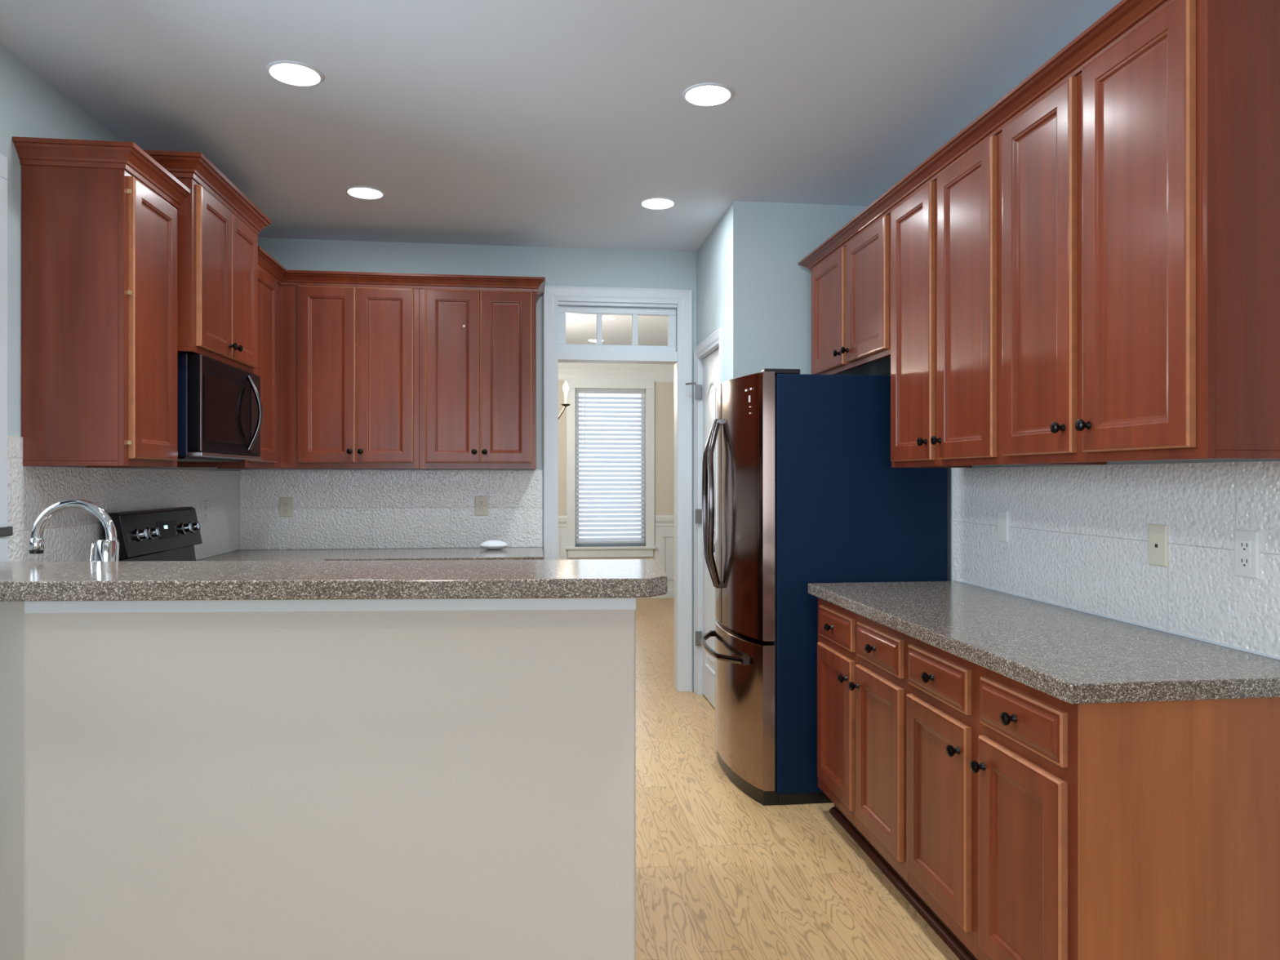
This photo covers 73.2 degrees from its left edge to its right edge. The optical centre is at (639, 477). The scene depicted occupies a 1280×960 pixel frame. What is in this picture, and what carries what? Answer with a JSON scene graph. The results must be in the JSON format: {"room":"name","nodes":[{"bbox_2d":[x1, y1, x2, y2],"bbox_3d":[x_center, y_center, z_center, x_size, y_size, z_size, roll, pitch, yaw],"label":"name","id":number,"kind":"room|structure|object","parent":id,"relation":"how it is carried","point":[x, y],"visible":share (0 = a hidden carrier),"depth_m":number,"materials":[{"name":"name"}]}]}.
{"room":"kitchen","nodes":[
{"label":"kitchen","id":0,"kind":"room"},
{"bbox_2d":[0,43,238,553],"bbox_3d":[-2.159,-0.040,2.920,0.120,2.755,4.326,0,0,-7],"label":"wall","id":1,"kind":"structure","parent":0,"point":[30,106],"depth_m":2.91,"materials":[{"name":"paint"}]},
{"bbox_2d":[0,153,13,561],"bbox_3d":[-2.026,-0.312,2.026,0.126,1.471,1.618,0,0,-7],"label":"window","id":2,"kind":"structure","parent":1,"relation":"in","point":[5,531],"depth_m":2.79,"materials":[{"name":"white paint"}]},
{"bbox_2d":[12,136,191,467],"bbox_3d":[-1.933,-0.588,3.138,0.379,1.096,0.495,0,0,-7],"label":"upper cabinet","id":3,"kind":"object","parent":1,"relation":"attached to","point":[100,218],"visible":1,"depth_m":2.95,"materials":[{"name":"brown wood"}]},
{"bbox_2d":[7,435,239,561],"bbox_3d":[-2.221,0.143,3.946,0.008,0.562,2.274,0,0,-7],"label":"backsplash","id":4,"kind":"structure","parent":1,"relation":"attached to","point":[68,535],"depth_m":3.39,"materials":[{"name":"white paint"}]},
{"bbox_2d":[201,500,207,523],"bbox_3d":[-2.284,0.178,4.524,0.009,0.116,0.072,0,0,-7],"label":"outlet","id":5,"kind":"object","parent":4,"relation":"attached to","point":[204,503],"visible":1,"depth_m":4.51,"materials":[{"name":"white plastic"}]},
{"bbox_2d":[142,149,271,374],"bbox_3d":[-1.985,-0.885,3.786,0.435,0.770,0.907,0,0,-7],"label":"upper cabinet","id":6,"kind":"object","parent":1,"relation":"attached to","point":[219,227],"visible":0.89,"depth_m":3.62,"materials":[{"name":"brown wood"}]},
{"bbox_2d":[177,266,280,468],"bbox_3d":[-2.114,-0.574,4.474,0.348,1.047,0.593,0,0,-7],"label":"upper cabinet","id":7,"kind":"object","parent":1,"relation":"attached to","point":[268,369],"visible":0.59,"depth_m":4.55,"materials":[{"name":"cherry stained wood"},{"name":"dark bronze metal"}]},
{"bbox_2d":[177,352,262,462],"bbox_3d":[-1.969,-0.287,3.805,0.456,0.422,0.768,0,0,-7],"label":"microwave","id":8,"kind":"object","parent":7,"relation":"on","point":[220,409],"visible":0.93,"depth_m":3.63,"materials":[{"name":"black metal"}]},
{"bbox_2d":[0,601,635,959],"bbox_3d":[-0.965,0.817,2.240,1.909,1.041,0.275,0,0,4],"label":"wall","id":9,"kind":"structure","parent":0,"point":[362,784],"depth_m":2.17,"materials":[{"name":"paint"}]},
{"bbox_2d":[24,597,635,613],"bbox_3d":[-0.771,0.317,2.223,1.518,0.038,0.108,0,0,-2],"label":"trim","id":10,"kind":"structure","parent":9,"relation":"attached to","point":[480,604],"depth_m":2.17,"materials":[{"name":"white paint"}]},
{"bbox_2d":[0,559,667,601],"bbox_3d":[-0.935,0.272,2.333,1.997,0.048,0.505,0,0,-2],"label":"countertop","id":11,"kind":"structure","parent":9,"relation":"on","point":[126,580],"depth_m":2.11,"materials":[{"name":"stone"}]},
{"bbox_2d":[238,237,696,690],"bbox_3d":[-0.655,-0.040,5.346,3.702,2.755,0.120,0,0,-7],"label":"wall","id":12,"kind":"structure","parent":0,"point":[559,266],"depth_m":5.28,"materials":[{"name":"paint"}]},
{"bbox_2d":[230,284,420,469],"bbox_3d":[-1.803,-0.574,4.951,1.080,1.047,0.380,0,0,-7],"label":"upper cabinet","id":13,"kind":"object","parent":12,"relation":"attached to","point":[350,355],"visible":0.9,"depth_m":4.82,"materials":[{"name":"cherry stained wood"},{"name":"dark rubbed bronze metal"}]},
{"bbox_2d":[239,470,542,550],"bbox_3d":[-1.477,0.189,5.180,1.771,0.470,0.008,0,0,-7],"label":"backsplash","id":14,"kind":"structure","parent":12,"relation":"attached to","point":[332,509],"depth_m":5.17,"materials":[{"name":"white paint"}]},
{"bbox_2d":[279,497,293,516],"bbox_3d":[-2.093,0.173,5.095,0.080,0.118,0.009,0,0,-7],"label":"outlet","id":15,"kind":"object","parent":14,"relation":"attached to","point":[286,504],"visible":1,"depth_m":5.09,"materials":[{"name":"beige plastic"}]},
{"bbox_2d":[283,501,288,506],"bbox_3d":[-2.093,0.153,5.093,0.033,0.028,0.002,0,0,-7],"label":"socket","id":16,"kind":"object","parent":15,"relation":"attached to","point":[285,503],"depth_m":5.09,"materials":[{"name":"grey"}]},
{"bbox_2d":[283,507,288,512],"bbox_3d":[-2.093,0.192,5.093,0.033,0.028,0.002,0,0,-7],"label":"socket","id":17,"kind":"object","parent":15,"relation":"attached to","point":[285,509],"depth_m":5.09,"materials":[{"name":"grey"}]},
{"bbox_2d":[475,496,488,515],"bbox_3d":[-0.964,0.170,5.235,0.080,0.118,0.009,0,0,-7],"label":"outlet","id":18,"kind":"object","parent":14,"relation":"attached to","point":[481,502],"visible":1,"depth_m":5.23,"materials":[{"name":"beige plastic"}]},
{"bbox_2d":[478,500,484,504],"bbox_3d":[-0.963,0.150,5.232,0.033,0.028,0.002,0,0,-7],"label":"socket","id":19,"kind":"object","parent":18,"relation":"attached to","point":[480,502],"depth_m":5.23,"materials":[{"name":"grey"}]},
{"bbox_2d":[478,506,484,511],"bbox_3d":[-0.963,0.189,5.232,0.033,0.028,0.002,0,0,-7],"label":"socket","id":20,"kind":"object","parent":18,"relation":"attached to","point":[480,508],"depth_m":5.23,"materials":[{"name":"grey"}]},
{"bbox_2d":[419,288,536,469],"bbox_3d":[-0.940,-0.574,5.057,0.656,1.047,0.380,0,0,-7],"label":"upper cabinet","id":21,"kind":"object","parent":12,"relation":"attached to","point":[477,348],"visible":1,"depth_m":4.90,"materials":[{"name":"cherry stained wood"},{"name":"dark rubbed bronze metal"}]},
{"bbox_2d":[257,245,545,303],"bbox_3d":[-1.259,-1.107,4.772,1.620,0.074,0.538,0,0,-20],"label":"crown molding","id":22,"kind":"structure","parent":21,"relation":"attached to","point":[266,262],"depth_m":4.84,"materials":[{"name":"brown wood"}]},
{"bbox_2d":[558,306,675,351],"bbox_3d":[-0.144,-0.927,5.399,0.743,0.275,0.040,0,0,-7],"label":"window","id":23,"kind":"structure","parent":12,"relation":"in","point":[562,310],"depth_m":5.38,"materials":[{"name":"white paint"}]},
{"bbox_2d":[543,285,692,691],"bbox_3d":[-0.133,0.080,5.339,0.927,2.515,0.023,0,0,-7],"label":"trim","id":24,"kind":"structure","parent":12,"relation":"attached to","point":[553,295],"depth_m":5.38,"materials":[{"name":"white paint"}]},
{"bbox_2d":[558,302,677,691],"bbox_3d":[-0.146,0.128,5.406,0.781,2.420,0.134,0,0,-7],"label":"trim","id":25,"kind":"structure","parent":12,"relation":"attached to","point":[564,356],"depth_m":5.38,"materials":[{"name":"white paint"}]},
{"bbox_2d":[0,0,1121,346],"bbox_3d":[-0.368,-1.468,2.977,8.400,0.100,14.000,0,0,-7],"label":"ceiling","id":26,"kind":"structure","parent":0,"point":[543,123],"depth_m":3.20,"materials":[{"name":"paint"}]},
{"bbox_2d":[266,60,323,86],"bbox_3d":[-1.209,-1.414,3.019,0.186,0.007,0.186,0,0,-7],"label":"recessed light","id":27,"kind":"object","parent":26,"relation":"in","point":[289,72],"visible":1,"depth_m":3.01,"materials":[{"name":"white paint"}]},
{"bbox_2d":[345,186,384,199],"bbox_3d":[-1.364,-1.414,4.278,0.186,0.007,0.186,0,0,-7],"label":"recessed light","id":28,"kind":"object","parent":26,"relation":"in","point":[361,192],"visible":1,"depth_m":4.26,"materials":[{"name":"white paint"}]},
{"bbox_2d":[558,381,570,418],"bbox_3d":[-0.972,-0.913,7.336,0.758,1.008,0.793,0,0,-7],"label":"chandelier","id":29,"kind":"object","parent":26,"relation":"hanging from","point":[566,388],"visible":0.18,"depth_m":7.37,"materials":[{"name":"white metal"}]},
{"bbox_2d":[640,196,675,208],"bbox_3d":[0.092,-1.414,4.443,0.186,0.007,0.186,0,0,-7],"label":"recessed light","id":30,"kind":"object","parent":26,"relation":"in","point":[655,202],"visible":1,"depth_m":4.43,"materials":[{"name":"white paint"}]},
{"bbox_2d":[682,82,733,106],"bbox_3d":[0.251,-1.414,3.185,0.186,0.007,0.186,0,0,-7],"label":"recessed light","id":31,"kind":"object","parent":26,"relation":"in","point":[708,94],"visible":1,"depth_m":3.17,"materials":[{"name":"white paint"}]},
{"bbox_2d":[558,381,674,559],"bbox_3d":[-1.173,-0.040,9.488,4.800,2.755,0.120,0,0,-7],"label":"wall","id":32,"kind":"structure","parent":0,"point":[664,392],"depth_m":9.60,"materials":[{"name":"paint"}]},
{"bbox_2d":[564,377,656,557],"bbox_3d":[-0.328,-0.117,9.562,1.005,1.990,0.150,0,0,-7],"label":"window","id":33,"kind":"structure","parent":32,"relation":"in","point":[615,549],"depth_m":9.52,"materials":[{"name":"white paint"}]},
{"bbox_2d":[575,388,644,543],"bbox_3d":[-0.328,-0.130,9.556,0.769,1.711,0.061,0,0,-7],"label":"window blind","id":34,"kind":"object","parent":33,"relation":"attached to","point":[628,540],"visible":1,"depth_m":9.56,"materials":[{"name":"white plastic"}]},
{"bbox_2d":[558,362,674,382],"bbox_3d":[-0.917,-1.240,7.417,4.800,0.355,4.054,0,0,-7],"label":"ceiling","id":35,"kind":"structure","parent":32,"relation":"attached to","point":[664,373],"depth_m":9.49,"materials":[{"name":"white paint"}]},
{"bbox_2d":[558,525,674,588],"bbox_3d":[-1.164,0.888,9.417,4.800,0.700,0.022,0,0,-7],"label":"trim","id":36,"kind":"structure","parent":32,"relation":"attached to","point":[664,535],"depth_m":9.60,"materials":[{"name":"white paint"}]},
{"bbox_2d":[635,588,674,598],"bbox_3d":[-1.165,1.285,9.421,4.800,0.105,0.014,0,0,-7],"label":"baseboard","id":37,"kind":"structure","parent":32,"relation":"attached to","point":[670,593],"depth_m":9.60,"materials":[{"name":"white paint"}]},
{"bbox_2d":[696,208,728,382],"bbox_3d":[0.468,-0.040,4.978,0.120,2.755,0.886,0,0,-7],"label":"wall","id":38,"kind":"structure","parent":0,"point":[712,256],"depth_m":4.86,"materials":[{"name":"paint"}]},
{"bbox_2d":[685,348,719,708],"bbox_3d":[0.382,0.299,5.019,0.130,2.053,0.631,0,0,-7],"label":"door","id":39,"kind":"structure","parent":38,"relation":"in","point":[711,362],"depth_m":5.11,"materials":[{"name":"white paint"}]},
{"bbox_2d":[693,327,724,695],"bbox_3d":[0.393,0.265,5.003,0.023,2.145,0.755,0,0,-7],"label":"trim","id":40,"kind":"structure","parent":38,"relation":"attached to","point":[717,338],"depth_m":5.31,"materials":[{"name":"white paint"}]},
{"bbox_2d":[728,200,866,380],"bbox_3d":[0.828,-0.040,4.516,0.722,2.755,0.120,0,0,-7],"label":"wall","id":41,"kind":"structure","parent":0,"point":[770,295],"depth_m":4.44,"materials":[{"name":"paint"}]},
{"bbox_2d":[635,597,959,959],"bbox_3d":[-0.368,1.388,2.977,8.400,0.100,14.000,0,0,-7],"label":"floor","id":42,"kind":"structure","parent":0,"point":[722,873],"depth_m":2.99,"materials":[{"name":"brown wood"}]},
{"bbox_2d":[102,506,202,561],"bbox_3d":[-1.845,0.739,3.841,0.681,1.198,0.773,0,0,-7],"label":"range","id":43,"kind":"object","parent":42,"relation":"on","point":[164,534],"visible":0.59,"depth_m":3.74,"materials":[{"name":"black metal"}]},
{"bbox_2d":[701,368,946,805],"bbox_3d":[0.765,0.446,3.964,0.944,1.783,0.850,0,0,-7],"label":"refrigerator","id":44,"kind":"object","parent":42,"relation":"on","point":[808,490],"visible":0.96,"depth_m":3.55,"materials":[{"name":"metal"}]},
{"bbox_2d":[817,597,929,911],"bbox_3d":[1.038,0.903,3.061,0.660,0.870,0.840,0,0,-7],"label":"base cabinet","id":45,"kind":"object","parent":42,"relation":"on","point":[863,684],"visible":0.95,"depth_m":2.92,"materials":[{"name":"brown wood"}]},
{"bbox_2d":[829,806,973,959],"bbox_3d":[0.869,1.328,2.627,0.020,0.020,1.658,0,0,-7],"label":"trim","id":46,"kind":"structure","parent":42,"relation":"on","point":[933,922],"depth_m":2.76,"materials":[{"name":"brown wood"}]},
{"bbox_2d":[906,635,1279,959],"bbox_3d":[1.140,0.903,2.235,0.660,0.870,0.823,0,0,-7],"label":"base cabinet","id":47,"kind":"object","parent":42,"relation":"on","point":[1040,825],"visible":0.97,"depth_m":1.84,"materials":[{"name":"brown wood"}]},
{"bbox_2d":[808,581,1279,704],"bbox_3d":[1.099,0.446,2.662,0.639,0.042,1.717,0,0,-7],"label":"countertop","id":48,"kind":"structure","parent":47,"relation":"on","point":[1069,655],"depth_m":2.17,"materials":[{"name":"stone"}]},
{"bbox_3d":[-1.745,0.903,4.811,1.161,0.870,0.671,0,0,-7],"label":"base cabinet","id":49,"kind":"object","parent":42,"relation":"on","visible":0},
{"bbox_2d":[196,546,543,560],"bbox_3d":[-1.427,0.446,4.742,1.779,0.042,0.888,0,0,-7],"label":"countertop","id":50,"kind":"structure","parent":49,"relation":"on","point":[513,553],"depth_m":4.81,"materials":[{"name":"stone"}]},
{"bbox_2d":[479,540,508,549],"bbox_3d":[-0.865,0.397,5.103,0.170,0.056,0.110,0,0,-7],"label":"dish","id":51,"kind":"object","parent":50,"relation":"on","point":[489,544],"visible":1,"depth_m":5.07,"materials":[{"name":"white ceramic"}]},
{"bbox_3d":[-0.676,0.903,2.629,1.297,0.870,0.738,0,0,-7],"label":"base cabinet","id":52,"kind":"object","parent":42,"relation":"on","visible":0},
{"bbox_3d":[-1.060,0.446,2.864,2.046,0.042,1.335,0,0,-7],"label":"countertop","id":53,"kind":"structure","parent":52,"relation":"on","visible":0},
{"bbox_2d":[28,498,119,561],"bbox_3d":[-1.715,0.245,2.610,0.268,0.362,0.077,0,0,-7],"label":"faucet","id":54,"kind":"object","parent":53,"relation":"on","point":[108,549],"visible":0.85,"depth_m":2.61,"materials":[{"name":"silver metal"}]},
{"bbox_2d":[886,373,1279,581],"bbox_3d":[1.374,-0.040,3.533,0.120,2.755,3.976,0,0,-7],"label":"wall","id":55,"kind":"structure","parent":0,"point":[949,470],"depth_m":3.24,"materials":[{"name":"paint"}]},
{"bbox_2d":[811,213,890,375],"bbox_3d":[1.074,-0.790,3.911,0.380,0.600,0.970,0,0,-7],"label":"upper cabinet","id":56,"kind":"object","parent":55,"relation":"attached to","point":[851,289],"visible":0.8,"depth_m":3.79,"materials":[{"name":"brown wood"}]},
{"bbox_2d":[797,0,1173,271],"bbox_3d":[1.169,-1.076,3.111,0.388,0.053,2.699,0,0,-7],"label":"crown molding","id":57,"kind":"structure","parent":56,"relation":"attached to","point":[1126,15],"depth_m":2.52,"materials":[{"name":"brown wood"}]},
{"bbox_2d":[890,131,1003,467],"bbox_3d":[1.183,-0.565,3.025,0.380,1.050,0.813,0,0,-7],"label":"upper cabinet","id":58,"kind":"object","parent":55,"relation":"attached to","point":[946,237],"visible":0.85,"depth_m":2.92,"materials":[{"name":"brown wood"}]},
{"bbox_2d":[952,461,1279,657],"bbox_3d":[1.426,0.193,2.592,0.008,0.464,1.995,0,0,-7],"label":"backsplash","id":59,"kind":"structure","parent":55,"relation":"attached to","point":[1078,535],"depth_m":2.51,"materials":[{"name":"white paint"}]},
{"bbox_2d":[997,510,1008,542],"bbox_3d":[1.344,0.180,3.194,0.006,0.116,0.072,0,0,-7],"label":"wall plate","id":60,"kind":"object","parent":59,"relation":"attached to","point":[1002,516],"visible":1,"depth_m":3.19,"materials":[{"name":"white plastic"}]},
{"bbox_2d":[1148,523,1168,567],"bbox_3d":[1.441,0.188,2.400,0.008,0.116,0.072,0,0,-7],"label":"phone jack","id":61,"kind":"object","parent":59,"relation":"attached to","point":[1157,533],"visible":1,"depth_m":2.39,"materials":[{"name":"beige plastic"}]},
{"bbox_2d":[1234,528,1259,579],"bbox_3d":[1.478,0.186,2.102,0.009,0.116,0.072,0,0,-7],"label":"outlet","id":62,"kind":"object","parent":59,"relation":"attached to","point":[1246,542],"visible":1,"depth_m":2.10,"materials":[{"name":"white plastic"}]},
{"bbox_2d":[1239,539,1250,551],"bbox_3d":[1.475,0.166,2.102,0.002,0.028,0.033,0,0,-7],"label":"socket","id":63,"kind":"object","parent":62,"relation":"attached to","point":[1244,544],"depth_m":2.10,"materials":[{"name":"grey plastic"}]},
{"bbox_2d":[1239,555,1250,568],"bbox_3d":[1.475,0.205,2.102,0.002,0.028,0.033,0,0,-7],"label":"socket","id":64,"kind":"object","parent":62,"relation":"attached to","point":[1244,561],"depth_m":2.10,"materials":[{"name":"grey plastic"}]},
{"bbox_2d":[955,579,1279,660],"bbox_3d":[1.406,0.422,2.700,0.005,0.006,1.717,0,0,-7],"label":"trim","id":65,"kind":"structure","parent":55,"relation":"attached to","point":[965,582],"depth_m":2.47,"materials":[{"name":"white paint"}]},
{"bbox_2d":[1001,0,1279,464],"bbox_3d":[1.282,-0.565,2.225,0.380,1.050,0.796,0,0,-7],"label":"upper cabinet","id":66,"kind":"object","parent":55,"relation":"attached to","point":[1140,193],"visible":0.99,"depth_m":1.97,"materials":[{"name":"brown wood"}]},
{"bbox_3d":[-3.366,-0.040,7.174,0.120,2.755,4.174,0,0,-7],"label":"wall","id":67,"kind":"structure","parent":0,"visible":0},
{"bbox_2d":[558,515,567,526],"bbox_3d":[-1.927,0.478,7.292,2.765,0.120,4.054,0,0,-7],"label":"trim","id":68,"kind":"structure","parent":67,"relation":"attached to","point":[562,520],"depth_m":9.44,"materials":[{"name":"white paint"}]},
{"bbox_3d":[1.517,-0.040,7.778,0.120,2.755,4.174,0,0,-7],"label":"wall","id":69,"kind":"structure","parent":0,"visible":0},
{"bbox_2d":[655,515,674,526],"bbox_3d":[0.942,0.478,7.646,1.055,0.120,4.054,0,0,-7],"label":"trim","id":70,"kind":"structure","parent":69,"relation":"attached to","point":[660,520],"depth_m":9.58,"materials":[{"name":"white paint"}]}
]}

